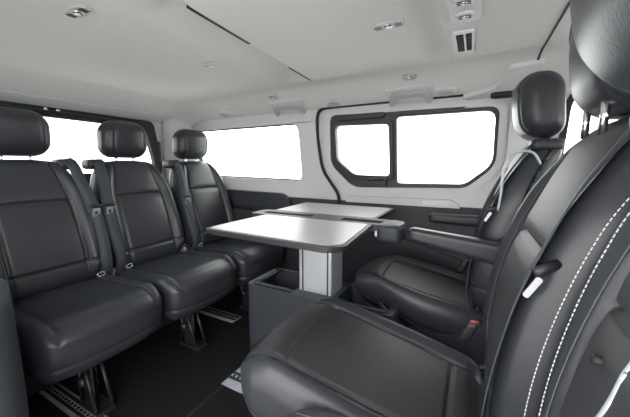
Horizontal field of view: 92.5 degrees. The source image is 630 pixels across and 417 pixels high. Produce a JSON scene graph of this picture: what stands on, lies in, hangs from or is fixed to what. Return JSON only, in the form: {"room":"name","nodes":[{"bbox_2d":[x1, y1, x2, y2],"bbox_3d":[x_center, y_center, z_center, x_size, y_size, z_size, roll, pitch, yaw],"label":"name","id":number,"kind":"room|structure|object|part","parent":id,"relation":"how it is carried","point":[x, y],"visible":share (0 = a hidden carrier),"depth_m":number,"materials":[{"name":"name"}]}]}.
{"room":"vehicle interior","nodes":[
{"label":"vehicle interior","id":0,"kind":"room"},
{"bbox_2d":[66,109,164,274],"bbox_3d":[-1.618,-0.005,1.892,0.050,1.460,2.020,4,9,28],"label":"wall","id":1,"kind":"structure","parent":0,"point":[157,125],"depth_m":2.43,"materials":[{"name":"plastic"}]},
{"bbox_2d":[0,278,29,416],"bbox_3d":[-1.400,0.516,0.961,1.174,0.700,0.360,4,9,28],"label":"trim","id":2,"kind":"structure","parent":1,"relation":"attached to","point":[13,394],"depth_m":0.80,"materials":[{"name":"grey plastic"}]},
{"bbox_2d":[0,100,161,183],"bbox_3d":[-1.533,-0.387,1.947,0.058,0.480,1.164,4,9,28],"label":"window","id":3,"kind":"structure","parent":1,"relation":"in","point":[154,147],"depth_m":1.99,"materials":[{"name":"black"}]},
{"bbox_3d":[-1.538,-0.588,1.866,0.012,0.024,1.060,4,9,28],"label":"header rod","id":4,"kind":"part","parent":3,"relation":"part of","materials":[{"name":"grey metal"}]},
{"bbox_3d":[-1.260,-0.459,2.437,0.014,0.160,0.025,4,9,28],"label":"hinge plate","id":5,"kind":"part","parent":3,"relation":"part of","materials":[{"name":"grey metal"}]},
{"bbox_2d":[0,89,166,121],"bbox_3d":[-1.556,-0.642,1.765,0.090,0.084,1.920,4,9,28],"label":"trim","id":6,"kind":"structure","parent":1,"relation":"attached to","point":[5,95],"depth_m":1.87,"materials":[{"name":"white plastic"}]},
{"bbox_2d":[161,119,195,249],"bbox_3d":[-1.123,-0.072,2.590,0.170,1.390,0.220,4,9,28],"label":"trim","id":7,"kind":"structure","parent":1,"relation":"attached to","point":[169,127],"depth_m":2.45,"materials":[{"name":"white plastic"}]},
{"bbox_2d":[28,285,403,416],"bbox_3d":[0.198,0.877,1.081,4.030,0.050,1.970,4,9,28],"label":"floor","id":8,"kind":"structure","parent":0,"point":[157,376],"depth_m":1.46,"materials":[{"name":"black carpet"}]},
{"bbox_2d":[38,382,107,416],"bbox_3d":[-1.103,0.812,1.309,1.150,0.012,0.070,4,9,28],"label":"rail","id":9,"kind":"object","parent":8,"relation":"on","point":[59,395],"visible":0.44,"depth_m":1.28,"materials":[{"name":"grey metal"}]},
{"bbox_2d":[0,106,161,416],"bbox_3d":[-1.092,0.189,1.302,0.769,1.248,0.479,4,9,28],"label":"seat","id":10,"kind":"object","parent":8,"relation":"on","point":[72,316],"visible":0.96,"depth_m":1.29,"materials":[{"name":"black leather"}]},
{"bbox_3d":[-1.284,0.082,1.384,0.287,0.610,0.470,4,9,28],"label":"backrest","id":11,"kind":"part","parent":10,"relation":"part of","materials":[{"name":"black leather"}]},
{"bbox_2d":[12,273,161,384],"bbox_3d":[-0.993,0.476,1.286,0.540,0.248,0.470,4,9,28],"label":"seat cushion","id":12,"kind":"object","parent":10,"relation":"on","point":[67,327],"depth_m":1.14,"materials":[{"name":"black leather"}]},
{"bbox_3d":[-0.919,0.716,1.213,0.124,0.195,0.016,4,9,28],"label":"leg","id":13,"kind":"part","parent":10,"relation":"part of","materials":[{"name":"grey metal"}]},
{"bbox_3d":[-0.891,0.708,1.266,0.124,0.195,0.016,4,9,28],"label":"leg","id":14,"kind":"part","parent":10,"relation":"part of","materials":[{"name":"grey metal"}]},
{"bbox_2d":[81,120,236,351],"bbox_3d":[-0.868,0.127,1.723,0.769,1.248,0.479,4,9,28],"label":"seat","id":15,"kind":"object","parent":8,"relation":"on","point":[139,209],"visible":0.92,"depth_m":1.68,"materials":[{"name":"black leather"}]},
{"bbox_3d":[-1.055,0.019,1.812,0.287,0.610,0.470,4,9,28],"label":"backrest","id":16,"kind":"part","parent":15,"relation":"part of","materials":[{"name":"black leather"}]},
{"bbox_2d":[114,250,236,319],"bbox_3d":[-0.764,0.413,1.715,0.540,0.248,0.470,4,9,28],"label":"seat cushion","id":17,"kind":"object","parent":15,"relation":"on","point":[188,282],"depth_m":1.57,"materials":[{"name":"black leather"}]},
{"bbox_3d":[-0.690,0.653,1.642,0.124,0.195,0.016,4,9,28],"label":"leg","id":18,"kind":"part","parent":15,"relation":"part of","materials":[{"name":"grey metal"}]},
{"bbox_3d":[-0.662,0.645,1.694,0.124,0.195,0.016,4,9,28],"label":"leg","id":19,"kind":"part","parent":15,"relation":"part of","materials":[{"name":"grey metal"}]},
{"bbox_2d":[186,385,223,416],"bbox_3d":[-0.459,0.819,1.297,0.010,0.003,0.630,4,9,28],"label":"trim","id":20,"kind":"structure","parent":8,"relation":"on","point":[222,386],"depth_m":1.28,"materials":[{"name":"grey metal"}]},
{"bbox_2d":[198,306,241,322],"bbox_3d":[-0.859,0.690,2.137,0.800,0.012,0.090,4,9,28],"label":"rail","id":21,"kind":"object","parent":8,"relation":"on","point":[213,312],"visible":0.41,"depth_m":2.01,"materials":[{"name":"grey metal"}]},
{"bbox_2d":[162,129,282,310],"bbox_3d":[-0.641,0.064,2.147,0.769,1.248,0.479,4,9,28],"label":"seat","id":22,"kind":"object","parent":8,"relation":"on","point":[201,196],"visible":0.72,"depth_m":2.10,"materials":[{"name":"black leather"}]},
{"bbox_3d":[-0.829,-0.043,2.237,0.287,0.610,0.470,4,9,28],"label":"backrest","id":23,"kind":"part","parent":22,"relation":"part of","materials":[{"name":"black leather"}]},
{"bbox_2d":[190,238,282,284],"bbox_3d":[-0.538,0.351,2.139,0.540,0.248,0.470,4,9,28],"label":"seat cushion","id":24,"kind":"object","parent":22,"relation":"on","point":[252,259],"depth_m":1.97,"materials":[{"name":"black leather"}]},
{"bbox_3d":[-0.463,0.591,2.066,0.124,0.195,0.016,4,9,28],"label":"leg","id":25,"kind":"part","parent":22,"relation":"part of","materials":[{"name":"grey metal"}]},
{"bbox_2d":[221,367,242,393],"bbox_3d":[0.159,0.836,1.147,1.265,0.012,0.130,4,9,28],"label":"rail","id":26,"kind":"object","parent":8,"relation":"on","point":[233,381],"visible":0.14,"depth_m":1.39,"materials":[{"name":"grey metal"}]},
{"bbox_2d":[248,268,402,350],"bbox_3d":[0.037,0.569,1.476,0.730,0.420,0.250,4,9,28],"label":"console","id":27,"kind":"object","parent":8,"relation":"on","point":[274,295],"visible":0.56,"depth_m":1.47,"materials":[{"name":"grey plastic"}]},
{"bbox_3d":[-0.240,0.352,1.592,0.054,0.024,0.211,4,9,28],"label":"pocket handle","id":28,"kind":"part","parent":27,"relation":"part of","materials":[{"name":"grey plastic"}]},
{"bbox_2d":[206,202,405,295],"bbox_3d":[0.026,0.240,1.436,0.759,0.408,0.904,4,9,28],"label":"folding table","id":29,"kind":"object","parent":27,"relation":"on","point":[320,232],"visible":0.97,"depth_m":1.27,"materials":[{"name":"grey plastic"}]},
{"bbox_3d":[0.315,0.395,1.302,0.054,0.024,0.211,4,9,28],"label":"pocket handle","id":30,"kind":"part","parent":27,"relation":"part of","materials":[{"name":"grey plastic"}]},
{"bbox_2d":[241,23,629,416],"bbox_3d":[0.249,0.218,0.781,0.858,1.301,0.503,4,9,28],"label":"seat","id":31,"kind":"object","parent":8,"relation":"on","point":[342,357],"visible":0.9,"depth_m":0.67,"materials":[{"name":"black leather"}]},
{"bbox_2d":[241,297,482,416],"bbox_3d":[0.141,0.514,0.875,0.620,0.299,0.475,4,9,28],"label":"seat cushion","id":32,"kind":"object","parent":31,"relation":"on","point":[342,357],"depth_m":0.80,"materials":[{"name":"black leather"}]},
{"bbox_3d":[0.508,0.150,0.625,0.241,0.652,0.475,4,9,28],"label":"backrest","id":33,"kind":"part","parent":31,"relation":"part of","materials":[{"name":"black leather"}]},
{"bbox_3d":[0.550,-0.175,0.612,0.012,0.065,0.013,4,9,28],"label":"post","id":34,"kind":"part","parent":31,"relation":"part of","materials":[{"name":"silver metal"}]},
{"bbox_3d":[0.504,-0.162,0.525,0.012,0.065,0.013,4,9,28],"label":"post","id":35,"kind":"part","parent":31,"relation":"part of","materials":[{"name":"silver metal"}]},
{"bbox_2d":[287,0,629,416],"bbox_3d":[0.107,0.304,0.314,0.647,1.267,0.471,4,9,28],"label":"seat","id":36,"kind":"object","parent":8,"relation":"on","point":[588,375],"visible":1,"depth_m":0.32,"materials":[{"name":"black leather"}]},
{"bbox_2d":[287,408,343,416],"bbox_3d":[0.100,0.591,0.371,0.620,0.294,0.450,4,9,28],"label":"seat cushion","id":37,"kind":"object","parent":36,"relation":"on","point":[306,412],"depth_m":0.61,"materials":[{"name":"black leather"}]},
{"bbox_3d":[0.310,0.211,0.203,0.198,0.653,0.450,4,9,28],"label":"backrest","id":38,"kind":"part","parent":36,"relation":"part of","materials":[{"name":"black leather"}]},
{"bbox_2d":[355,71,565,365],"bbox_3d":[0.572,0.131,1.360,0.759,1.306,0.631,4,9,28],"label":"seat","id":39,"kind":"object","parent":8,"relation":"on","point":[435,302],"visible":0.73,"depth_m":1.12,"materials":[{"name":"black leather"}]},
{"bbox_2d":[355,254,483,333],"bbox_3d":[0.511,0.407,1.433,0.620,0.249,0.475,4,9,28],"label":"seat cushion","id":40,"kind":"object","parent":39,"relation":"on","point":[430,299],"depth_m":1.30,"materials":[{"name":"black leather"}]},
{"bbox_3d":[0.772,0.060,1.569,0.340,0.061,0.061,4,9,28],"label":"armrest","id":41,"kind":"part","parent":39,"relation":"part of","materials":[{"name":"black leather"}]},
{"bbox_3d":[0.506,0.134,1.070,0.340,0.106,0.061,4,9,28],"label":"armrest","id":42,"kind":"part","parent":39,"relation":"part of","materials":[{"name":"black leather"}]},
{"bbox_3d":[0.634,0.415,1.096,0.060,0.060,0.012,4,9,28],"label":"recliner knob","id":43,"kind":"part","parent":39,"relation":"part of","materials":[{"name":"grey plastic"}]},
{"bbox_3d":[0.789,0.061,1.234,0.241,0.652,0.475,4,9,28],"label":"backrest","id":44,"kind":"part","parent":39,"relation":"part of","materials":[{"name":"black leather"}]},
{"bbox_2d":[0,0,570,125],"bbox_3d":[0.175,-0.530,0.852,4.050,0.300,1.950,4,9,28],"label":"ceiling","id":45,"kind":"structure","parent":0,"point":[149,56],"depth_m":1.21,"materials":[{"name":"grey fabric"}]},
{"bbox_2d":[64,5,90,17],"bbox_3d":[-0.719,-0.594,0.913,0.104,0.016,0.044,4,9,28],"label":"recessed light","id":46,"kind":"object","parent":45,"relation":"in","point":[75,11],"visible":1,"depth_m":0.90,"materials":[{"name":"grey plastic"}]},
{"bbox_2d":[77,8,89,12],"bbox_3d":[-0.690,-0.590,0.898,0.021,0.002,0.024,4,9,28],"label":"grille","id":47,"kind":"object","parent":46,"relation":"attached to","point":[79,10],"depth_m":0.90,"materials":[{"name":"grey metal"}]},
{"bbox_2d":[203,62,217,66],"bbox_3d":[-0.485,-0.665,1.397,0.072,0.016,0.044,4,9,28],"label":"recessed light","id":48,"kind":"object","parent":45,"relation":"in","point":[207,64],"visible":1,"depth_m":1.39,"materials":[{"name":"grey plastic"}]},
{"bbox_2d":[186,5,250,43],"bbox_3d":[-0.304,-0.599,0.995,0.013,0.009,0.291,4,9,24],"label":"duct slot","id":49,"kind":"object","parent":45,"relation":"attached to","point":[187,6],"visible":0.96,"depth_m":0.96,"materials":[{"name":"black plastic"}]},
{"bbox_2d":[218,111,231,116],"bbox_3d":[-0.679,-0.714,2.275,0.124,0.049,0.055,4,9,28],"label":"cap","id":50,"kind":"object","parent":45,"relation":"attached to","point":[222,113],"visible":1,"depth_m":2.25,"materials":[{"name":"white plastic"}]},
{"bbox_2d":[268,94,278,99],"bbox_3d":[-0.268,-0.724,1.956,0.072,0.030,0.043,4,9,28],"label":"recessed light","id":51,"kind":"object","parent":45,"relation":"in","point":[273,96],"visible":1,"depth_m":1.95,"materials":[{"name":"grey plastic"}]},
{"bbox_2d":[269,99,306,116],"bbox_3d":[-0.175,-0.670,2.012,0.259,0.090,0.106,4,9,28],"label":"handle","id":52,"kind":"object","parent":45,"relation":"attached to","point":[291,106],"visible":1,"depth_m":1.98,"materials":[{"name":"grey plastic"}]},
{"bbox_2d":[289,67,311,80],"bbox_3d":[-0.069,-0.676,1.515,0.013,0.009,0.241,4,9,24],"label":"duct slot","id":53,"kind":"object","parent":45,"relation":"attached to","point":[289,67],"visible":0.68,"depth_m":1.49,"materials":[{"name":"black plastic"}]},
{"bbox_2d":[324,99,342,106],"bbox_3d":[0.117,-0.652,1.859,0.124,0.049,0.055,4,9,28],"label":"cap","id":54,"kind":"object","parent":45,"relation":"attached to","point":[332,102],"visible":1,"depth_m":1.84,"materials":[{"name":"white plastic"}]},
{"bbox_2d":[373,19,403,30],"bbox_3d":[0.243,-0.607,1.002,0.104,0.016,0.044,4,9,28],"label":"recessed light","id":55,"kind":"object","parent":45,"relation":"in","point":[387,25],"visible":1,"depth_m":0.99,"materials":[{"name":"grey plastic"}]},
{"bbox_2d":[402,73,416,80],"bbox_3d":[0.482,-0.673,1.541,0.072,0.028,0.044,4,9,28],"label":"recessed light","id":56,"kind":"object","parent":45,"relation":"in","point":[412,76],"visible":1,"depth_m":1.53,"materials":[{"name":"grey plastic"}]},
{"bbox_2d":[385,84,434,106],"bbox_3d":[0.519,-0.616,1.649,0.259,0.090,0.106,4,9,28],"label":"handle","id":57,"kind":"object","parent":45,"relation":"attached to","point":[421,93],"visible":1,"depth_m":1.62,"materials":[{"name":"grey plastic"}]},
{"bbox_2d":[433,87,458,95],"bbox_3d":[0.678,-0.609,1.565,0.124,0.049,0.055,4,9,28],"label":"cap","id":58,"kind":"object","parent":45,"relation":"attached to","point":[443,91],"visible":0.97,"depth_m":1.55,"materials":[{"name":"white plastic"}]},
{"bbox_2d":[452,28,474,54],"bbox_3d":[0.548,-0.615,1.103,0.070,0.023,0.220,4,9,28],"label":"ceiling vent","id":59,"kind":"object","parent":45,"relation":"in","point":[464,40],"visible":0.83,"depth_m":1.09,"materials":[{"name":"white plastic"}]},
{"bbox_2d":[446,0,482,23],"bbox_3d":[0.412,-0.571,0.828,0.094,0.040,0.240,4,9,28],"label":"console","id":60,"kind":"object","parent":45,"relation":"attached to","point":[460,11],"visible":1,"depth_m":0.86,"materials":[{"name":"grey plastic"}]},
{"bbox_2d":[231,197,340,271],"bbox_3d":[0.638,0.352,1.868,4.050,0.760,0.066,4,9,28],"label":"wall","id":61,"kind":"structure","parent":0,"point":[290,261],"depth_m":2.27,"materials":[{"name":"grey plastic"}]},
{"bbox_2d":[232,207,263,220],"bbox_3d":[-0.755,0.070,2.497,0.868,0.175,0.075,4,9,28],"label":"trim","id":62,"kind":"structure","parent":61,"relation":"attached to","point":[240,213],"depth_m":2.35,"materials":[{"name":"grey plastic"}]},
{"bbox_2d":[193,86,570,199],"bbox_3d":[0.630,-0.368,1.746,4.050,0.700,0.128,4,9,28],"label":"wall","id":63,"kind":"structure","parent":0,"point":[313,183],"depth_m":2.13,"materials":[{"name":"white plastic"}]},
{"bbox_2d":[201,124,299,180],"bbox_3d":[-0.543,-0.431,2.377,1.036,0.399,0.058,4,9,28],"label":"window","id":64,"kind":"structure","parent":63,"relation":"in","point":[282,124],"depth_m":2.32,"materials":[{"name":"clear glass"}]},
{"bbox_2d":[227,189,292,206],"bbox_3d":[-0.653,-0.102,2.431,1.085,0.115,0.050,4,9,28],"label":"trim","id":65,"kind":"structure","parent":63,"relation":"attached to","point":[273,199],"depth_m":2.28,"materials":[{"name":"grey plastic"}]},
{"bbox_2d":[315,94,511,282],"bbox_3d":[0.539,0.020,1.848,1.164,1.322,0.129,4,9,28],"label":"door","id":66,"kind":"structure","parent":63,"relation":"in","point":[408,206],"depth_m":1.81,"materials":[{"name":"white plastic"}]},
{"bbox_3d":[0.622,0.326,1.876,1.001,0.710,0.060,4,9,28],"label":"panel","id":67,"kind":"part","parent":66,"relation":"part of","materials":[{"name":"grey plastic"}]},
{"bbox_2d":[331,106,499,187],"bbox_3d":[0.529,-0.346,1.794,0.953,0.459,0.098,4,9,28],"label":"window","id":68,"kind":"structure","parent":66,"relation":"attached to","point":[390,119],"depth_m":1.82,"materials":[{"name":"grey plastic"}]},
{"bbox_3d":[0.297,-0.365,1.908,0.401,0.367,0.050,4,9,28],"label":"sliding sash","id":69,"kind":"part","parent":68,"relation":"part of","materials":[{"name":"grey plastic"}]},
{"bbox_3d":[0.377,-0.178,1.885,0.100,0.012,0.012,4,9,28],"label":"latch handle","id":70,"kind":"part","parent":68,"relation":"part of","materials":[{"name":"black plastic"}]},
{"bbox_3d":[0.552,-0.325,1.805,1.148,0.598,0.102,4,9,28],"label":"trim","id":71,"kind":"part","parent":66,"relation":"part of","materials":[{"name":"white plastic"}]},
{"bbox_2d":[423,200,448,205],"bbox_3d":[0.691,-0.032,1.728,0.140,0.025,0.002,4,9,28],"label":"sticker","id":72,"kind":"object","parent":66,"relation":"attached to","point":[427,202],"visible":1,"depth_m":1.73,"materials":[{"name":"white plastic"}]},
{"bbox_2d":[490,90,513,98],"bbox_3d":[0.947,-0.558,1.470,0.160,0.030,0.050,4,9,28],"label":"belt slot","id":73,"kind":"object","parent":63,"relation":"attached to","point":[503,94],"visible":0.59,"depth_m":1.47,"materials":[{"name":"black plastic"}]},
{"bbox_2d":[463,58,544,99],"bbox_3d":[0.880,-0.613,1.431,0.330,0.135,0.136,6,11,38],"label":"trim","id":74,"kind":"structure","parent":63,"relation":"attached to","point":[504,84],"depth_m":1.42,"materials":[{"name":"white plastic"}]},
{"bbox_2d":[505,105,529,166],"bbox_3d":[1.019,-0.274,1.504,0.134,0.585,0.066,4,9,28],"label":"trim","id":75,"kind":"structure","parent":63,"relation":"attached to","point":[515,142],"depth_m":1.50,"materials":[{"name":"white plastic"}]},
{"bbox_2d":[511,68,534,84],"bbox_3d":[0.939,-0.600,1.362,0.092,0.056,0.056,7,11,41],"label":"trim","id":76,"kind":"structure","parent":63,"relation":"attached to","point":[518,76],"depth_m":1.36,"materials":[{"name":"white plastic"}]},
{"bbox_2d":[537,2,569,59],"bbox_3d":[0.588,-0.498,0.608,0.008,0.117,1.862,4,9,28],"label":"trim","id":77,"kind":"structure","parent":63,"relation":"attached to","point":[568,4],"depth_m":1.01,"materials":[{"name":"black plastic"}]},
{"bbox_2d":[558,94,573,155],"bbox_3d":[1.728,-0.272,1.159,1.282,0.534,0.109,4,9,28],"label":"window","id":78,"kind":"structure","parent":63,"relation":"in","point":[569,102],"depth_m":1.39,"materials":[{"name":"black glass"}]},
{"label":"outside","id":79,"kind":"structure","parent":0,"visible":0},
{"bbox_2d":[240,176,467,183],"bbox_3d":[0.000,1.534,0.226,60.000,0.100,60.000,4,9,28],"label":"ground","id":80,"kind":"structure","parent":79,"point":[399,181],"depth_m":26.37,"materials":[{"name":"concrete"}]}
]}

